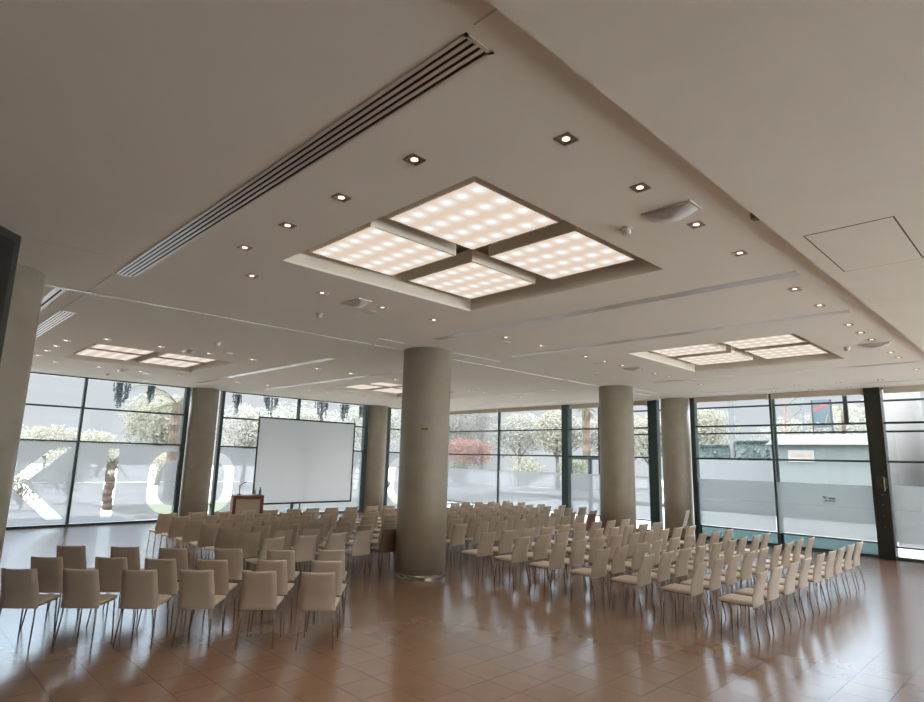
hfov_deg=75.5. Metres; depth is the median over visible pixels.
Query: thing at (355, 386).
diffuser
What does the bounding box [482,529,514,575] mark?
chair
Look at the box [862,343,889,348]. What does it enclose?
diffuser
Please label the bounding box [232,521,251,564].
chair
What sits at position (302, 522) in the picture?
chair
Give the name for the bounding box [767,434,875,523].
tent
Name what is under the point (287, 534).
chair
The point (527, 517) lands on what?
chair
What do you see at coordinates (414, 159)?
recessed light
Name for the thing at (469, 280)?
diffuser
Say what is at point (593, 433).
tree
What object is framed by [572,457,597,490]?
door
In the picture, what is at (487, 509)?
chair
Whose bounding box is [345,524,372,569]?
chair
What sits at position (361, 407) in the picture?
hanging plant
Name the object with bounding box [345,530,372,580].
chair
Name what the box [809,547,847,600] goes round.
chair
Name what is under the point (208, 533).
chair
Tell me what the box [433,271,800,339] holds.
ceiling vent
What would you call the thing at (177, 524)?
chair
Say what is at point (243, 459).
window
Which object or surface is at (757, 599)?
chair
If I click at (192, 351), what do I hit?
diffuser
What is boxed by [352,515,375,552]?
chair
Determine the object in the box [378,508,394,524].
chair
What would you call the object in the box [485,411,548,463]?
tree
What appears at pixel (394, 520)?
chair
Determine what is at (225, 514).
chair
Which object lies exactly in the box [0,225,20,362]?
partition panel
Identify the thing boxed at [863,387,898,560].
steel post
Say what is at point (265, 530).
chair
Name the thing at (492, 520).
chair
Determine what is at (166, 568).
chair
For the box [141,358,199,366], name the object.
diffuser
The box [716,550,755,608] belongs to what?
chair
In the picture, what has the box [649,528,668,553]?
chair
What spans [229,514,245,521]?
chair
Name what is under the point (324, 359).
ceiling vent
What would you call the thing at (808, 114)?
ceiling
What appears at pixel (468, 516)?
chair
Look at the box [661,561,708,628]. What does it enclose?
chair
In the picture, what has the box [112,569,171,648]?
chair
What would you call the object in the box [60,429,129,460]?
tree
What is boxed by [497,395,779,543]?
window frame
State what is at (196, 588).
chair
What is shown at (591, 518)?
chair
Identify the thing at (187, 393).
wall
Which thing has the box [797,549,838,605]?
chair
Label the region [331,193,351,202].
recessed light
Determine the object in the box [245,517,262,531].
chair
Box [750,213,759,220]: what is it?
ceiling sensor
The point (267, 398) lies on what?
hanging plant
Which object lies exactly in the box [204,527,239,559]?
chair
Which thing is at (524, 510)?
chair
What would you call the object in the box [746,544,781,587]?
chair
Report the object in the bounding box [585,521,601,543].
chair
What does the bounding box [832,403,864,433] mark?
palm tree
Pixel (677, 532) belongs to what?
chair
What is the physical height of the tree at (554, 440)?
7.122 m
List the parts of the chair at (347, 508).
backrest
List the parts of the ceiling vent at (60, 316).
blade, blade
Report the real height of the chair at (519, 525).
0.822 m
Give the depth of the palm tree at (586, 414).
45.92 m
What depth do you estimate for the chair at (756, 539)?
11.41 m
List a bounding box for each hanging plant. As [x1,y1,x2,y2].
[113,382,130,407]
[147,385,155,402]
[232,394,241,414]
[264,397,278,416]
[314,401,328,420]
[340,404,349,421]
[359,406,362,417]
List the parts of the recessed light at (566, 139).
recess plate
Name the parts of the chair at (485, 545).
seat, backrest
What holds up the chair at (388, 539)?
on the floor
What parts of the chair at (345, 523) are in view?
backrest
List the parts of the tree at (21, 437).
crown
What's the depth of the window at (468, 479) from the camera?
24.92 m
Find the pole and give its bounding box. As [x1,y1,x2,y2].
[728,401,735,457]
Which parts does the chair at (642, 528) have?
backrest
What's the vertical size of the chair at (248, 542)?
0.822 m
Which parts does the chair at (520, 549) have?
seat, backrest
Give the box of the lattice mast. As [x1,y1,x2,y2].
[782,397,805,444]
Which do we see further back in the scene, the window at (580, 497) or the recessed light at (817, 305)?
the window at (580, 497)
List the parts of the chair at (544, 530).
backrest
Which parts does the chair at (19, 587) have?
backrest, leg, leg, seat, leg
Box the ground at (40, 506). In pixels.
[13,464,923,559]
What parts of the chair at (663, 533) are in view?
backrest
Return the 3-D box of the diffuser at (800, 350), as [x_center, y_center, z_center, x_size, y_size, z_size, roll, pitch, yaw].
[6.126,0.018,11.241,1.084,0.001,1.084,11,-14,-43]
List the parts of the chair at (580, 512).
backrest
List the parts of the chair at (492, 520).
backrest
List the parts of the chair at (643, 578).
leg, seat, leg, leg, backrest, leg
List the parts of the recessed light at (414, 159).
recess plate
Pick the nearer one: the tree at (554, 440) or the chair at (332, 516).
the chair at (332, 516)
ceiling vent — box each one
[36,310,74,337]
[115,32,493,277]
[196,358,332,382]
[265,370,402,389]
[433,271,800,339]
[461,399,598,407]
[512,310,851,356]
[653,361,920,382]
[703,379,923,393]
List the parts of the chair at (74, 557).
backrest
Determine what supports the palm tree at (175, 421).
on the ground at (40, 506)
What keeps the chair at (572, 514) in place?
on the floor
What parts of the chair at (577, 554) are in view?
seat, backrest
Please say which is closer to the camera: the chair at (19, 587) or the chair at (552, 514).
the chair at (19, 587)
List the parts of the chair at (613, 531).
backrest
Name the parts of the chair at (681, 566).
seat, backrest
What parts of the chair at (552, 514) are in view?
backrest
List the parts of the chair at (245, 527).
backrest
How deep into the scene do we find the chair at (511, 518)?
14.25 m
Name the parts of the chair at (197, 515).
backrest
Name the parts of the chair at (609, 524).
backrest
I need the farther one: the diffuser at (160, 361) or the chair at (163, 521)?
the diffuser at (160, 361)
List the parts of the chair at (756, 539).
backrest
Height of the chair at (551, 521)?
0.822 m
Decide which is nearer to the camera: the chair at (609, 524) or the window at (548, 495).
the chair at (609, 524)
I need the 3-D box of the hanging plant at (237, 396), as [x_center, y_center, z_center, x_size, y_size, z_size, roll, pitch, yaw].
[-8.017,1.724,21.269,0.338,1.090,0.298,11,-14,-43]
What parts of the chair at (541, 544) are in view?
seat, backrest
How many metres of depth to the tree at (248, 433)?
39.91 m
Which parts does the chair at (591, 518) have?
backrest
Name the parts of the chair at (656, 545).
backrest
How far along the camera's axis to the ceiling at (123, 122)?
5.00 m
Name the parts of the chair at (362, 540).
seat, backrest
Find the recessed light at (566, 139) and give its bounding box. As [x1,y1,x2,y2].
[553,132,579,146]
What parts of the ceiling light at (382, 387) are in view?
panel frame, panel frame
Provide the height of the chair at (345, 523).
0.822 m
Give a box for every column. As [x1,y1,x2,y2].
[0,264,44,562]
[178,388,219,516]
[364,405,387,511]
[394,347,450,580]
[599,385,635,540]
[660,398,694,536]
[882,390,923,541]
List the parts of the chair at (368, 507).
backrest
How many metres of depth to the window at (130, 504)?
17.59 m
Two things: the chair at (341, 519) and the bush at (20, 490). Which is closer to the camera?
the chair at (341, 519)
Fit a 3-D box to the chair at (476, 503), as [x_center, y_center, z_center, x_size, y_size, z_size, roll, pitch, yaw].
[0.361,5.133,18.706,0.531,0.822,0.414,-8,-14,43]
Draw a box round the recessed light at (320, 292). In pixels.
[316,291,328,294]
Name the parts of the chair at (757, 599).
leg, leg, seat, seat frame, leg, backrest, leg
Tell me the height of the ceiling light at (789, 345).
0.320 m
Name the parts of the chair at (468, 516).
backrest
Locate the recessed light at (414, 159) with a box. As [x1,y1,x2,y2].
[403,153,426,166]
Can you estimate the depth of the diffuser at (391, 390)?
19.48 m
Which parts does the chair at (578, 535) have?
backrest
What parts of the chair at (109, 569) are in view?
backrest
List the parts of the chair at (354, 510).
backrest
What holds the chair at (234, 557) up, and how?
on the floor
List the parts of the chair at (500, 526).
backrest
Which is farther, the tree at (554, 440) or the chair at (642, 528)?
the tree at (554, 440)
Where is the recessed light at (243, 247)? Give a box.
[237,245,253,251]
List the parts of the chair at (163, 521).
backrest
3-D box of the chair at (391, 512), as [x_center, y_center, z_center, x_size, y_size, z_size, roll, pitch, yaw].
[-1.808,4.348,14.707,0.531,0.822,0.414,-8,-14,44]
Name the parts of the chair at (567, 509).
backrest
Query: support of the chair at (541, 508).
on the floor
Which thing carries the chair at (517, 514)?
on the floor
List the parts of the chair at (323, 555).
backrest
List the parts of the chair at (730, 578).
seat, backrest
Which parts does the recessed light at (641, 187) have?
recess plate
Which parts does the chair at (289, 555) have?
backrest, leg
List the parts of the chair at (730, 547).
backrest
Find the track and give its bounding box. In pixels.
[40,284,665,398]
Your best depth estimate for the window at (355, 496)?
23.08 m
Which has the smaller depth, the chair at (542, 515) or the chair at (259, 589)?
the chair at (259, 589)
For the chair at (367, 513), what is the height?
0.822 m
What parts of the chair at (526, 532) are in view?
backrest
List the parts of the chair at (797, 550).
backrest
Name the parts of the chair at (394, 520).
backrest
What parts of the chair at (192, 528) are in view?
backrest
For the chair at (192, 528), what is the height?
0.822 m
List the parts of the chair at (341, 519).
backrest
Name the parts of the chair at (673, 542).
backrest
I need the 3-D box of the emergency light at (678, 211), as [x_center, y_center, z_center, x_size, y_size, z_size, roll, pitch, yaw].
[1.715,-1.120,4.886,0.220,0.066,0.420,11,-14,-43]
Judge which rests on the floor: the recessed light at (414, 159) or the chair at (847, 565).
the chair at (847, 565)
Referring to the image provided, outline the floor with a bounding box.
[0,510,923,701]
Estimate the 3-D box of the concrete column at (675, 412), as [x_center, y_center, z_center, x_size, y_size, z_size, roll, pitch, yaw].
[6.683,3.571,18.510,0.860,4.150,0.860,11,-14,-43]
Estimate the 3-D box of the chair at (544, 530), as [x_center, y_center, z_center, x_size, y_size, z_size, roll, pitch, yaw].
[1.547,3.961,12.096,0.414,0.822,0.531,11,-14,-42]
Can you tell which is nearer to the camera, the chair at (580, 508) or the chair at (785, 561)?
the chair at (785, 561)
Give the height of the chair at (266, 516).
0.822 m
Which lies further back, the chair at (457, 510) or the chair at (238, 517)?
the chair at (457, 510)
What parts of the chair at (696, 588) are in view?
leg, seat, leg, backrest, leg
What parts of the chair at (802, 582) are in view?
seat, leg, backrest, leg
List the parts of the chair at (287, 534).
backrest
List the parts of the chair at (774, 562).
seat, backrest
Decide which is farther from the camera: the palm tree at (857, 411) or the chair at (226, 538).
the palm tree at (857, 411)
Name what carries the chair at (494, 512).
on the floor
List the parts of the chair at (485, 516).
backrest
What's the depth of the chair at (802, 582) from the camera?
8.63 m
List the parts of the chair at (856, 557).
backrest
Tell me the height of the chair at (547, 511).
0.822 m
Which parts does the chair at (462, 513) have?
backrest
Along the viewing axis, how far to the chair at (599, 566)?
9.11 m
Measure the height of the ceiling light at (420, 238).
0.320 m
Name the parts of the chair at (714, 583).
seat, leg, backrest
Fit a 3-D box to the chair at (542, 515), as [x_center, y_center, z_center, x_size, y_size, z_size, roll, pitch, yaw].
[1.804,4.521,15.133,0.531,0.822,0.414,-8,-14,43]
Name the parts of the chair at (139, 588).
leg, leg, backrest, leg, seat, leg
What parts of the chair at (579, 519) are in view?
backrest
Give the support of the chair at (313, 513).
on the floor
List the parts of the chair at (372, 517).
backrest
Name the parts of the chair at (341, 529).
backrest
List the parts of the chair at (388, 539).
seat, backrest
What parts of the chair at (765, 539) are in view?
backrest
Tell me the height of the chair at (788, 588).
0.822 m
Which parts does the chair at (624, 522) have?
backrest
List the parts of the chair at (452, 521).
backrest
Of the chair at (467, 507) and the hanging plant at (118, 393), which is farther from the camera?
the hanging plant at (118, 393)
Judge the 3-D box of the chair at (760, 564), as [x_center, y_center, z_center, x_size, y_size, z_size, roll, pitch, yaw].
[4.728,3.622,9.774,0.414,0.822,0.531,12,-14,-44]
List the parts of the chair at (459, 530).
backrest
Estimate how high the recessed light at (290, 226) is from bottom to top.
0.012 m
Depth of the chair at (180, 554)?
8.08 m
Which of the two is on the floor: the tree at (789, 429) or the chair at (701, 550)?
the chair at (701, 550)
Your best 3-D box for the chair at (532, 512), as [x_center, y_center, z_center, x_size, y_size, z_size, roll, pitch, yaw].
[1.660,4.672,15.983,0.531,0.822,0.414,-9,-14,44]
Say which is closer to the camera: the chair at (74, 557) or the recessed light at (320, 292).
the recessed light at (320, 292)
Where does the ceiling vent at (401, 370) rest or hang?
in the ceiling at (123, 122)
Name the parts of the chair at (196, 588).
leg, leg, backrest, leg, seat, leg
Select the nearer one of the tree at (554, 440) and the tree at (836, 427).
the tree at (836, 427)
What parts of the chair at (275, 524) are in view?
backrest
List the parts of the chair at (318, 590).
leg, leg, backrest, leg, leg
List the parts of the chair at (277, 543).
seat, backrest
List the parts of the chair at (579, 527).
backrest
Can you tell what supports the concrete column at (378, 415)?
on the floor
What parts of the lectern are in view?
panel, panel, panel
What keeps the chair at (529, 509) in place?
on the floor
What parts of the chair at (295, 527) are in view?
backrest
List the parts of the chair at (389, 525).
seat, backrest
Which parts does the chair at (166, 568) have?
backrest, leg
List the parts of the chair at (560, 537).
backrest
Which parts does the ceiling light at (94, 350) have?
panel frame, panel frame, panel frame, panel frame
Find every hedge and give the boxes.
[699,443,730,459]
[734,439,779,460]
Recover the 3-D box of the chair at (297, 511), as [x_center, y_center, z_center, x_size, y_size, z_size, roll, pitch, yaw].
[-4.254,4.269,14.624,0.414,0.822,0.531,11,-14,-42]
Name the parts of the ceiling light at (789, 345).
panel frame, panel frame, panel frame, panel frame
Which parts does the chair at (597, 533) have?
backrest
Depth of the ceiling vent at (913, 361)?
12.79 m
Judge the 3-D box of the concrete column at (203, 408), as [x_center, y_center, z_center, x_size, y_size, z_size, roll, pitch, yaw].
[-8.476,3.300,19.214,0.860,4.150,0.860,11,-14,-43]
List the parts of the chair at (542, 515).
backrest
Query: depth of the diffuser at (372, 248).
6.36 m
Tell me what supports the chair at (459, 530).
on the floor
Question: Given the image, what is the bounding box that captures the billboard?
[810,399,834,444]
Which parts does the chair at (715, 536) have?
backrest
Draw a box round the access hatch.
[803,216,923,271]
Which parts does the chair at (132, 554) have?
backrest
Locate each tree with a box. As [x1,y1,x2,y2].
[15,432,41,476]
[21,424,82,466]
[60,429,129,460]
[101,456,118,509]
[117,393,183,484]
[123,385,226,462]
[215,403,289,448]
[261,401,345,421]
[332,405,400,451]
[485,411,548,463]
[485,442,494,463]
[486,413,497,440]
[530,410,582,488]
[572,416,597,454]
[575,408,596,473]
[633,413,661,494]
[660,407,741,452]
[750,414,832,444]
[798,406,866,444]
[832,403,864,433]
[852,398,865,426]
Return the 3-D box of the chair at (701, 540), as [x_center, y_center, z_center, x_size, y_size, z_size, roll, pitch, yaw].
[4.503,3.963,11.678,0.531,0.822,0.414,-8,-14,43]
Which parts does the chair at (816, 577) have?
seat, leg, backrest, leg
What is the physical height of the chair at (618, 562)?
0.822 m
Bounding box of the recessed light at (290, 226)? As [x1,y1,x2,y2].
[279,222,297,229]
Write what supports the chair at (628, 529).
on the floor
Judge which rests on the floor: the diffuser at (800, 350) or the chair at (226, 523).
the chair at (226, 523)
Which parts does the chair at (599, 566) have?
leg, seat, leg, backrest, leg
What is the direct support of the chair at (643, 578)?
on the floor
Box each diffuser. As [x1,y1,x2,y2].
[77,349,138,359]
[91,344,153,353]
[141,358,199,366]
[160,353,213,361]
[182,349,196,353]
[313,227,452,274]
[346,385,380,388]
[371,382,398,386]
[373,388,401,392]
[390,182,555,248]
[411,262,532,297]
[492,231,633,278]
[653,344,724,355]
[678,353,749,364]
[723,334,803,348]
[747,344,826,358]
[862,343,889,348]
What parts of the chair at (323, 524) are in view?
backrest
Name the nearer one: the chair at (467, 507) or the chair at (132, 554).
the chair at (132, 554)
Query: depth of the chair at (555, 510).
16.75 m
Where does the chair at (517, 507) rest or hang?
on the floor
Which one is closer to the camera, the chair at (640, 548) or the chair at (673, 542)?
the chair at (640, 548)
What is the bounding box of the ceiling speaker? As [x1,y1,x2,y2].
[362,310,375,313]
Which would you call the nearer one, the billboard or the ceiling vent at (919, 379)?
the ceiling vent at (919, 379)
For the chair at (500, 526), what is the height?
0.822 m
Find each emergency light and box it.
[117,368,129,372]
[180,348,197,353]
[341,298,371,307]
[622,367,642,370]
[641,199,701,222]
[859,341,892,348]
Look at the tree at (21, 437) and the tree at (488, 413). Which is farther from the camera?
the tree at (488, 413)
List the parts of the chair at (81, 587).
leg, leg, backrest, leg, seat, leg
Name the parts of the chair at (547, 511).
backrest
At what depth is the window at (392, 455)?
24.60 m
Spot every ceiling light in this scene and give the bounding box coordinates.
[74,343,214,367]
[309,176,636,298]
[346,382,402,393]
[652,334,828,364]
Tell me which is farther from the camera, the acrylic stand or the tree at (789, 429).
the tree at (789, 429)
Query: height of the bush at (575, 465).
2.841 m
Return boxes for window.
[6,372,85,529]
[68,378,186,525]
[209,391,298,515]
[293,399,364,514]
[387,408,400,509]
[447,409,497,508]
[498,405,561,511]
[569,400,651,530]
[694,394,778,545]
[769,388,878,557]
[881,385,923,562]
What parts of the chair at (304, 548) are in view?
backrest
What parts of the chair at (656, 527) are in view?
backrest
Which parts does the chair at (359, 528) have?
seat, backrest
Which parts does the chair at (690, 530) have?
backrest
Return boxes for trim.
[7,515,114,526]
[32,8,497,309]
[598,395,923,520]
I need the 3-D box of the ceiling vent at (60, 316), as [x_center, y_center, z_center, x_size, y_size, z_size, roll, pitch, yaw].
[-7.974,-0.281,11.040,0.200,0.008,5.730,11,-14,-43]
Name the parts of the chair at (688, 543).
backrest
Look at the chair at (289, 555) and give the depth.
8.18 m
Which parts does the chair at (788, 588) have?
seat, leg, backrest, leg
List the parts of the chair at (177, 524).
backrest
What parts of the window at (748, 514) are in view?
pane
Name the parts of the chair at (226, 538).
seat, backrest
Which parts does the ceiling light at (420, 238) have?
panel frame, panel frame, panel frame, panel frame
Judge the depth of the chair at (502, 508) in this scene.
17.14 m
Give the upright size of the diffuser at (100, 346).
0.001 m
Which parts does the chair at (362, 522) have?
backrest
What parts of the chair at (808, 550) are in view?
seat, backrest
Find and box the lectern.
[230,494,263,516]
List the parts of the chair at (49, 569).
backrest, leg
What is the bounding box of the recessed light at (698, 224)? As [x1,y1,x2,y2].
[687,221,705,228]
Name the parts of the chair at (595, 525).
backrest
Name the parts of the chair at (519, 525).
backrest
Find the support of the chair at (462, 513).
on the floor
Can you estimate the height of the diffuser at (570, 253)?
0.001 m
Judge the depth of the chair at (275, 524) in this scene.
11.82 m
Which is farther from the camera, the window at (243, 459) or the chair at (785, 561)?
the window at (243, 459)
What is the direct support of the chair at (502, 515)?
on the floor
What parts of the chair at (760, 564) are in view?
seat, backrest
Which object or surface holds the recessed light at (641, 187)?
in the ceiling at (123, 122)
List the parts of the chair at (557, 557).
leg, seat, backrest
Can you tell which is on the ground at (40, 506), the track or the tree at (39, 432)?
the tree at (39, 432)
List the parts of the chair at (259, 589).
leg, leg, backrest, leg, seat, leg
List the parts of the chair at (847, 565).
backrest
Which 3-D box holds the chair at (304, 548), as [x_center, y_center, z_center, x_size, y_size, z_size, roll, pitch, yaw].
[-2.707,3.444,9.870,0.414,0.822,0.531,11,-14,-43]
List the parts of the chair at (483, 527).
seat, backrest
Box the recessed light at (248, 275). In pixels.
[245,274,259,278]
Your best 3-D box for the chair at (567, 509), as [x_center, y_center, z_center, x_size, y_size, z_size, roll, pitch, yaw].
[2.896,4.919,17.162,0.531,0.822,0.414,-8,-14,43]
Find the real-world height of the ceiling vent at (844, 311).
0.008 m
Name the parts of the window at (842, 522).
pane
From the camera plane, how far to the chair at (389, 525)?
11.80 m
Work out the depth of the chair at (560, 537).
11.04 m
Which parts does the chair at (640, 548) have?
seat, backrest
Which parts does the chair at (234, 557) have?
backrest, leg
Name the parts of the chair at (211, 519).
backrest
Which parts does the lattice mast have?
red leg, grey leg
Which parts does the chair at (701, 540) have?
backrest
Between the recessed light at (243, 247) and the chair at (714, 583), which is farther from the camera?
the chair at (714, 583)
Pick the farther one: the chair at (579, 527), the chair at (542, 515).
the chair at (542, 515)
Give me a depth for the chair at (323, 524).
11.67 m
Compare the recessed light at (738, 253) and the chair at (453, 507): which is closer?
the recessed light at (738, 253)
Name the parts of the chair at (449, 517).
backrest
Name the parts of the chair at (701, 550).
seat, backrest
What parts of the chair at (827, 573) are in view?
seat, leg, backrest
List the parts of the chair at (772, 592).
leg, seat, leg, backrest, leg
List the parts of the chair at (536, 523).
backrest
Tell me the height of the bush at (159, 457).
2.638 m
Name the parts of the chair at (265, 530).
backrest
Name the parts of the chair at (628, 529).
backrest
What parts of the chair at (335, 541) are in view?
backrest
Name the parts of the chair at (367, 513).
backrest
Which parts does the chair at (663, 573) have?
seat, leg, backrest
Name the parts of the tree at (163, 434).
crown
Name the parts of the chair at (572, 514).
backrest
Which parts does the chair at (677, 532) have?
backrest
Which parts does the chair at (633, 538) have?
backrest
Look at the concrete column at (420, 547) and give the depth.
10.84 m
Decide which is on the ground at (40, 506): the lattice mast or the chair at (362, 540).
the lattice mast
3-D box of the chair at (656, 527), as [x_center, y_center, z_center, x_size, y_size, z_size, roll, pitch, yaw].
[4.254,4.309,13.617,0.414,0.822,0.531,11,-14,-41]
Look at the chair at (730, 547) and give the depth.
10.55 m
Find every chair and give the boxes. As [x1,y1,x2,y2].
[0,568,59,648]
[21,556,78,628]
[48,545,94,609]
[52,568,117,648]
[86,557,137,627]
[102,546,143,609]
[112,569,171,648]
[136,558,186,629]
[146,513,176,553]
[152,548,195,611]
[158,516,190,555]
[171,569,225,647]
[175,519,205,559]
[176,512,205,547]
[188,515,219,556]
[188,523,221,569]
[190,559,237,629]
[203,518,234,558]
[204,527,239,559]
[208,548,250,611]
[214,511,230,518]
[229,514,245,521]
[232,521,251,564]
[233,531,260,582]
[235,571,283,648]
[239,510,254,517]
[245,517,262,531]
[245,537,284,569]
[246,525,270,569]
[248,520,279,558]
[250,559,294,629]
[255,513,270,520]
[258,529,292,554]
[261,549,299,612]
[263,509,277,520]
[271,516,287,530]
[279,512,294,524]
[281,523,299,567]
[287,508,300,519]
[289,519,305,535]
[290,527,321,570]
[294,534,317,580]
[295,572,339,649]
[296,515,311,528]
[302,511,316,522]
[305,522,325,564]
[306,508,318,517]
[306,560,345,629]
[313,517,329,537]
[313,549,346,611]
[315,532,347,581]
[319,526,346,548]
[320,514,334,531]
[321,521,351,562]
[324,507,337,512]
[324,510,338,526]
[328,516,353,548]
[337,506,357,529]
[342,509,355,535]
[344,512,357,534]
[345,519,374,559]
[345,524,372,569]
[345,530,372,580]
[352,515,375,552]
[355,512,379,545]
[356,506,377,521]
[356,508,377,533]
[364,529,395,576]
[370,514,396,546]
[371,523,395,566]
[373,518,396,554]
[377,511,396,527]
[378,505,394,520]
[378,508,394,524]
[446,514,459,549]
[446,518,462,554]
[446,523,466,566]
[447,511,455,516]
[450,505,460,511]
[454,517,481,549]
[455,508,464,514]
[458,510,469,542]
[460,522,489,563]
[461,502,470,507]
[461,531,495,580]
[463,514,475,546]
[465,504,473,510]
[466,513,491,545]
[469,507,478,513]
[474,502,482,507]
[476,510,485,517]
[478,504,487,509]
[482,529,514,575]
[484,506,493,512]
[487,501,495,506]
[488,516,499,544]
[490,509,499,516]
[492,503,500,508]
[493,520,507,555]
[494,536,529,587]
[495,512,507,545]
[497,519,525,555]
[499,506,507,511]
[502,527,534,571]
[504,515,514,530]
[505,502,513,507]
[506,508,515,515]
[511,505,519,510]
[513,511,522,525]
[515,534,549,583]
[517,502,524,507]
[519,507,528,514]
[520,514,530,528]
[522,526,552,566]
[525,504,532,510]
[526,510,534,521]
[529,518,541,551]
[529,541,567,596]
[531,506,539,518]
[534,513,544,541]
[535,509,549,537]
[535,532,567,578]
[537,504,544,513]
[539,517,556,538]
[540,508,561,530]
[541,524,570,560]
[543,506,551,516]
[543,512,559,528]
[551,539,586,591]
[552,512,575,539]
[554,516,570,546]
[558,505,565,515]
[564,508,572,535]
[566,530,586,575]
[568,523,586,546]
[569,514,584,537]
[569,547,609,606]
[570,537,605,587]
[571,511,585,537]
[572,514,595,537]
[574,507,586,520]
[584,510,596,531]
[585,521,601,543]
[585,528,603,565]
[588,520,615,548]
[589,526,618,547]
[589,534,622,582]
[589,544,628,600]
[603,519,629,548]
[605,525,633,545]
[607,532,639,574]
[609,542,647,595]
[611,553,654,616]
[626,539,662,586]
[632,550,674,610]
[637,523,647,553]
[642,530,653,568]
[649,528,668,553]
[651,522,661,553]
[651,547,690,604]
[656,537,679,582]
[661,534,694,579]
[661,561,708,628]
[662,527,682,564]
[667,525,695,556]
[670,544,707,599]
[677,532,707,574]
[680,557,725,621]
[687,542,722,592]
[692,530,720,554]
[699,553,741,613]
[704,529,732,557]
[704,539,737,589]
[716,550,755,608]
[718,569,769,643]
[719,537,748,581]
[731,547,768,592]
[734,534,760,579]
[735,565,784,634]
[740,532,769,565]
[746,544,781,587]
[753,561,800,626]
[765,541,792,582]
[768,539,802,574]
[768,557,813,619]
[781,537,814,571]
[783,553,827,611]
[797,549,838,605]
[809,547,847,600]
[820,544,856,594]
[830,541,865,589]
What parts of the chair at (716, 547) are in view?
backrest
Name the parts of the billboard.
leg, leg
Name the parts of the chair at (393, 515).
backrest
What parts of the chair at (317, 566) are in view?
backrest, leg, leg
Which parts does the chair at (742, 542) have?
backrest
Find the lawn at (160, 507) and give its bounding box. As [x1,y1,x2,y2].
[101,487,663,512]
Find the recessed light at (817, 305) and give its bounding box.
[813,304,825,307]
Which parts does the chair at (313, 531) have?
backrest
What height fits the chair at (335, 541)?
0.822 m
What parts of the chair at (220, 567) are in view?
backrest, leg, seat, leg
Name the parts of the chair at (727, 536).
backrest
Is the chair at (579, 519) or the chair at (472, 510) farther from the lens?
the chair at (472, 510)
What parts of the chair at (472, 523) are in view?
backrest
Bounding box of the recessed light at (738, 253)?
[732,250,748,256]
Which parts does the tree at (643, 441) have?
crown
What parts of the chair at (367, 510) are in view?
backrest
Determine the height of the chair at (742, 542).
0.822 m
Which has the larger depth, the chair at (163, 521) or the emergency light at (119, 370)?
the emergency light at (119, 370)
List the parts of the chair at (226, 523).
backrest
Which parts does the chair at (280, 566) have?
backrest, leg, seat, leg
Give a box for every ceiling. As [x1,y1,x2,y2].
[0,0,923,410]
[487,0,923,350]
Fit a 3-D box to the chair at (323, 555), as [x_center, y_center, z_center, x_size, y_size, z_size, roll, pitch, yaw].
[-1.852,3.210,8.460,0.414,0.822,0.531,3,-10,-6]
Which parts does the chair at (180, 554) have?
backrest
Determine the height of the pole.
6.060 m
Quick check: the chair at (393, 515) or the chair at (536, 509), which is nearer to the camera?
the chair at (393, 515)
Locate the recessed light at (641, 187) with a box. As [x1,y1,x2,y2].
[629,182,651,193]
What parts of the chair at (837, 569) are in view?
seat, backrest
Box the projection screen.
[252,411,355,512]
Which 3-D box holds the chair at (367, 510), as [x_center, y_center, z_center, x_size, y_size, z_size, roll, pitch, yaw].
[-2.453,4.424,15.217,0.414,0.822,0.531,11,-14,-41]
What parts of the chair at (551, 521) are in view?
backrest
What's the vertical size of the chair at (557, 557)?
0.822 m
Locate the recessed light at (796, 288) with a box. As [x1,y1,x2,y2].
[788,287,801,291]
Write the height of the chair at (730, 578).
0.822 m
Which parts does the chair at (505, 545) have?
backrest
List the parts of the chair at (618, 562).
seat, backrest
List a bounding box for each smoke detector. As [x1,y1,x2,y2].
[316,313,322,318]
[620,226,632,235]
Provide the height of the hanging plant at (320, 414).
1.200 m
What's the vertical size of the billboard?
5.700 m
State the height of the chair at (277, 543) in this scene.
0.822 m
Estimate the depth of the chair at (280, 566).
7.38 m
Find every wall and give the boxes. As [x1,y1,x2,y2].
[65,377,390,526]
[692,460,772,502]
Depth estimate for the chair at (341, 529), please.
11.06 m
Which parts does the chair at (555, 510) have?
backrest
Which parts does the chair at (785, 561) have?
seat, backrest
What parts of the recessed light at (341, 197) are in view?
recess plate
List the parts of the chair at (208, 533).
backrest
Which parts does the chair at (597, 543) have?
seat, backrest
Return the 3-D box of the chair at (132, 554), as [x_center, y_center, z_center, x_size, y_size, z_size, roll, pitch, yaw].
[-4.609,3.101,8.259,0.414,0.822,0.531,3,-10,-6]
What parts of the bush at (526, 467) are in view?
crown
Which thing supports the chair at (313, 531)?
on the floor
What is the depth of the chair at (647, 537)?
11.70 m
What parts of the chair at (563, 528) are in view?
backrest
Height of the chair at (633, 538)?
0.822 m
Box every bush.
[12,462,44,501]
[36,448,84,482]
[149,452,166,479]
[508,456,547,486]
[557,455,592,490]
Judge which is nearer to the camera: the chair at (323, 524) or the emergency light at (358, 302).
the emergency light at (358, 302)
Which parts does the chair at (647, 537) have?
backrest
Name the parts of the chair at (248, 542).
backrest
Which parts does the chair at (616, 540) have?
backrest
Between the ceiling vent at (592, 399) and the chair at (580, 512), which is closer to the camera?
the chair at (580, 512)
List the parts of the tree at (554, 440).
crown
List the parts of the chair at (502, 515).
backrest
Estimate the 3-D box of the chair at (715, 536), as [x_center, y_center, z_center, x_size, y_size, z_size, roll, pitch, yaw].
[4.945,4.049,12.085,0.414,0.822,0.531,11,-14,-42]
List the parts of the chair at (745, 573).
seat, backrest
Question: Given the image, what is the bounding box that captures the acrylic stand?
[682,510,689,530]
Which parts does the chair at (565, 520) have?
backrest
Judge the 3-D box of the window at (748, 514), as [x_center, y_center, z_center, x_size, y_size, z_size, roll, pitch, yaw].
[7.858,3.376,17.269,0.210,4.150,2.200,11,-14,-43]

